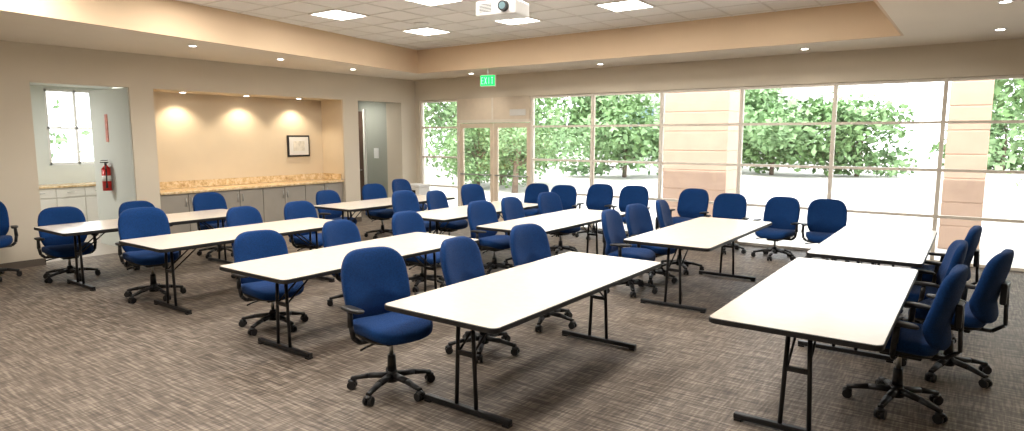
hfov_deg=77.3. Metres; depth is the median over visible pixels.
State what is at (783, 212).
office chair
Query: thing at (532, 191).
office chair
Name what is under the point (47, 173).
wall
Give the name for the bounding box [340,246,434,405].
office chair
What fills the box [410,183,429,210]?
waste bin
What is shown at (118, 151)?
wall
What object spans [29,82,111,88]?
ceiling
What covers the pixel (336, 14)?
ceiling light panel
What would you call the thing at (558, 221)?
folding table
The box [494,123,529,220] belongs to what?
door
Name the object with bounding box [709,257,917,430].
folding table
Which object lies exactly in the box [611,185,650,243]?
office chair
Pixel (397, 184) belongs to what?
office chair
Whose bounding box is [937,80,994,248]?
pillar
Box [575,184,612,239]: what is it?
office chair
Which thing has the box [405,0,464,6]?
ceiling light panel
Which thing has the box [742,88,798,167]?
tree
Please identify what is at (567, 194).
office chair
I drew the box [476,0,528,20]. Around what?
ceiling projector
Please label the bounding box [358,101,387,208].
wall
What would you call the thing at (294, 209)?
office chair
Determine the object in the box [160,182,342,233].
base cabinet
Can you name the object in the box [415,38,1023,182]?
wall
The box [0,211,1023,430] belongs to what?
floor
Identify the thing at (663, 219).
office chair
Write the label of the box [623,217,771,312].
folding table
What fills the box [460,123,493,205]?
door
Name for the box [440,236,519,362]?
office chair
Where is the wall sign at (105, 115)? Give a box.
[104,114,108,141]
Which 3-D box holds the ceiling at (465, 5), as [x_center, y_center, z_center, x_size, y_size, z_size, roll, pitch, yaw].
[-1.790,-2.550,6.150,8.600,0.040,11.280,5,9,36]
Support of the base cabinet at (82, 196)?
on the floor
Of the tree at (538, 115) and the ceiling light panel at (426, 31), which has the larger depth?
the tree at (538, 115)
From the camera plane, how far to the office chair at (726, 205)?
10.41 m
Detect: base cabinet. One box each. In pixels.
[39,182,98,221]
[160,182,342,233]
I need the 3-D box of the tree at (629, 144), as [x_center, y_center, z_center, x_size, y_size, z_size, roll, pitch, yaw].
[5.210,-3.803,29.242,6.744,4.149,5.175,-3,8,-22]
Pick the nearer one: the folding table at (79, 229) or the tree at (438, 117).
the folding table at (79, 229)
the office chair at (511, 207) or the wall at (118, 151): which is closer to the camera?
the office chair at (511, 207)
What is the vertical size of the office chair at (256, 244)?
0.917 m
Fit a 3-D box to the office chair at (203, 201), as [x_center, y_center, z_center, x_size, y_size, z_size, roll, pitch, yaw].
[-4.578,0.135,9.970,0.681,0.967,0.680,5,9,36]
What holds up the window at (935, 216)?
attached to the wall at (1005, 57)
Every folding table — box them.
[34,209,233,290]
[119,217,334,314]
[219,232,478,359]
[314,195,454,221]
[385,252,660,428]
[417,201,537,266]
[476,209,624,253]
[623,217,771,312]
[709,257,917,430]
[806,225,937,267]
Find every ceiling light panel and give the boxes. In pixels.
[308,9,368,20]
[401,27,451,35]
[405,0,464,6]
[494,17,542,24]
[594,0,655,11]
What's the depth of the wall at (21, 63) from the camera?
10.30 m
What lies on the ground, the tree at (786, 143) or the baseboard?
the tree at (786, 143)
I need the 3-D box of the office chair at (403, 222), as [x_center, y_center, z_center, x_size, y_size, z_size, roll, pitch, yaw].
[-1.113,0.422,7.868,0.681,0.917,0.680,5,9,36]
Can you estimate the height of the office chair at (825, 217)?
0.917 m
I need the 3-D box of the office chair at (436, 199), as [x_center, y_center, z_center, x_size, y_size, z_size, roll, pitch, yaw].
[-1.024,0.088,10.350,0.681,0.967,0.680,4,8,28]
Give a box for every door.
[358,109,367,199]
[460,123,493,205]
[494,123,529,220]
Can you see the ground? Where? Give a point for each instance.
(912, 193)
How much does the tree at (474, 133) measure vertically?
2.789 m
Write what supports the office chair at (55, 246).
on the floor
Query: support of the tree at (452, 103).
on the ground
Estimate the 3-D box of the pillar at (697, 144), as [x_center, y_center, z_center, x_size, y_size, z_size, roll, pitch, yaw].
[4.013,-1.773,13.532,1.350,3.994,0.800,5,9,36]
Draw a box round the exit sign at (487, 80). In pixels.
[480,69,495,86]
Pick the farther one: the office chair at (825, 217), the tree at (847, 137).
the tree at (847, 137)
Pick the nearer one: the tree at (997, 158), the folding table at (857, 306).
the folding table at (857, 306)
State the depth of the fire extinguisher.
10.52 m
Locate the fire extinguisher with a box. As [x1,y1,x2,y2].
[100,160,112,190]
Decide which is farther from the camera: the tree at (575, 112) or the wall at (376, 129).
the tree at (575, 112)
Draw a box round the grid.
[176,0,872,49]
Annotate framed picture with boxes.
[287,135,309,156]
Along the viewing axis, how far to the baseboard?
9.05 m
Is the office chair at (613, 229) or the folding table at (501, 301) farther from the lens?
the office chair at (613, 229)
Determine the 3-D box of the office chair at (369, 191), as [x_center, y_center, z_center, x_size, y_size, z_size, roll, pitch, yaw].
[-2.394,-0.089,11.770,0.681,0.967,0.680,6,10,42]
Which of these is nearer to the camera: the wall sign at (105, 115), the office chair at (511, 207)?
the office chair at (511, 207)
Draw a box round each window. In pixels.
[43,88,93,164]
[420,75,1023,271]
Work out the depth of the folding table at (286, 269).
5.64 m
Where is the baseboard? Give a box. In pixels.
[0,217,361,268]
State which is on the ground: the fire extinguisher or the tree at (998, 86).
the tree at (998, 86)
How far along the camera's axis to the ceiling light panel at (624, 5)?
8.60 m
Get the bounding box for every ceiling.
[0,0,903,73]
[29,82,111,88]
[153,89,333,100]
[181,0,871,49]
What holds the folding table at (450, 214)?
on the floor
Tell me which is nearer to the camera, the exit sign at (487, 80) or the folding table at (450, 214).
the folding table at (450, 214)
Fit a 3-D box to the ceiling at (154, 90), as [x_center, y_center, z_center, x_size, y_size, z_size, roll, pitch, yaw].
[-5.036,-2.310,12.075,0.670,0.100,3.810,5,9,36]
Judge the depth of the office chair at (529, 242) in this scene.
6.39 m
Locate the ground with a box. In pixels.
[52,148,1023,267]
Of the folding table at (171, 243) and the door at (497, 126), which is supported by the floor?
the folding table at (171, 243)
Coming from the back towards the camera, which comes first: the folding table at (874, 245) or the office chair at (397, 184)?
the office chair at (397, 184)
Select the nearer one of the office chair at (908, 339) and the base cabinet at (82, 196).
the office chair at (908, 339)
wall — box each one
[0,40,416,263]
[30,85,119,184]
[88,87,135,246]
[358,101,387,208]
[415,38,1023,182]
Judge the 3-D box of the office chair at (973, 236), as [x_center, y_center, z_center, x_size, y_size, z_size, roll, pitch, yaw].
[4.352,0.563,6.537,0.681,0.967,0.680,6,9,38]
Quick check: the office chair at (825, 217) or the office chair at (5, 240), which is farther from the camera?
the office chair at (825, 217)
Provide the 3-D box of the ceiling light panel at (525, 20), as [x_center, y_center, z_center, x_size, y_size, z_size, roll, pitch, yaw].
[0.044,-2.958,9.688,0.610,0.012,0.610,5,9,36]
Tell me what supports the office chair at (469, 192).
on the floor
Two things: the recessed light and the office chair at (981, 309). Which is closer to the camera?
the office chair at (981, 309)
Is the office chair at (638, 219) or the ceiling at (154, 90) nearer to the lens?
the office chair at (638, 219)
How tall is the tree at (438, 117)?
8.442 m
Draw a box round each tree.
[48,99,90,159]
[424,102,456,165]
[425,97,588,184]
[436,116,504,184]
[439,98,568,174]
[478,120,583,192]
[545,94,649,166]
[553,93,664,177]
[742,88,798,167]
[742,96,846,174]
[802,86,921,176]
[926,85,1023,170]
[988,78,1023,190]
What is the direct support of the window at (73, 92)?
in the wall at (47, 173)
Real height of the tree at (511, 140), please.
2.751 m
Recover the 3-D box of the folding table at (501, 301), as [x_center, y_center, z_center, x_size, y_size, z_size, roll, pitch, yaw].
[0.234,0.869,4.994,0.950,0.741,2.440,5,9,36]
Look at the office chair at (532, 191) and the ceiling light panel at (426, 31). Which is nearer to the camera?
the ceiling light panel at (426, 31)
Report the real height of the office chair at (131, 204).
0.917 m
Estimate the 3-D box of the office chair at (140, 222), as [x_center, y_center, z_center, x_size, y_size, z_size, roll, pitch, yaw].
[-4.145,0.436,7.351,0.676,1.017,0.681,-7,10,-44]
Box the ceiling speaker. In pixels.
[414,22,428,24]
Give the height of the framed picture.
0.440 m
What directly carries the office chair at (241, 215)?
on the floor
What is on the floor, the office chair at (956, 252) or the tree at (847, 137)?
the office chair at (956, 252)
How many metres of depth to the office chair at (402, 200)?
9.81 m
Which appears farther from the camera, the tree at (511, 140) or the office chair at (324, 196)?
the tree at (511, 140)
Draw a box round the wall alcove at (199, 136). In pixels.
[153,92,322,189]
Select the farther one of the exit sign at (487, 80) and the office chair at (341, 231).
the exit sign at (487, 80)
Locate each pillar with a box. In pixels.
[662,90,739,217]
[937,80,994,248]
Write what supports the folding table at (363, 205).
on the floor
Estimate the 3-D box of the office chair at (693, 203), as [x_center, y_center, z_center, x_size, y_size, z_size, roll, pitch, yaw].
[2.916,0.051,10.650,0.680,0.967,0.681,6,9,41]
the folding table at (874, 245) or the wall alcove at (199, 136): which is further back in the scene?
the wall alcove at (199, 136)
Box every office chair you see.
[0,201,21,281]
[34,206,100,282]
[115,207,185,303]
[118,201,174,269]
[192,192,232,257]
[226,206,262,277]
[232,229,307,335]
[284,201,322,250]
[316,190,356,223]
[322,219,360,305]
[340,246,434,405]
[362,183,393,238]
[392,179,426,210]
[392,190,435,231]
[392,211,445,291]
[426,190,467,235]
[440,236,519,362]
[461,184,499,237]
[467,200,513,274]
[501,196,524,262]
[510,223,576,331]
[521,183,548,216]
[538,192,580,255]
[551,185,577,236]
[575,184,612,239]
[601,209,657,297]
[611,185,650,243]
[625,203,677,284]
[655,199,703,274]
[670,188,708,249]
[705,193,748,254]
[751,196,800,260]
[801,199,849,261]
[842,264,968,423]
[898,240,967,342]
[901,225,981,312]
[901,249,1013,387]
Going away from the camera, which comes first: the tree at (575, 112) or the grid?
the grid
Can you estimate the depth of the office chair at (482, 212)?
8.62 m
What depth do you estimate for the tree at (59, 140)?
18.37 m
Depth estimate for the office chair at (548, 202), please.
10.01 m

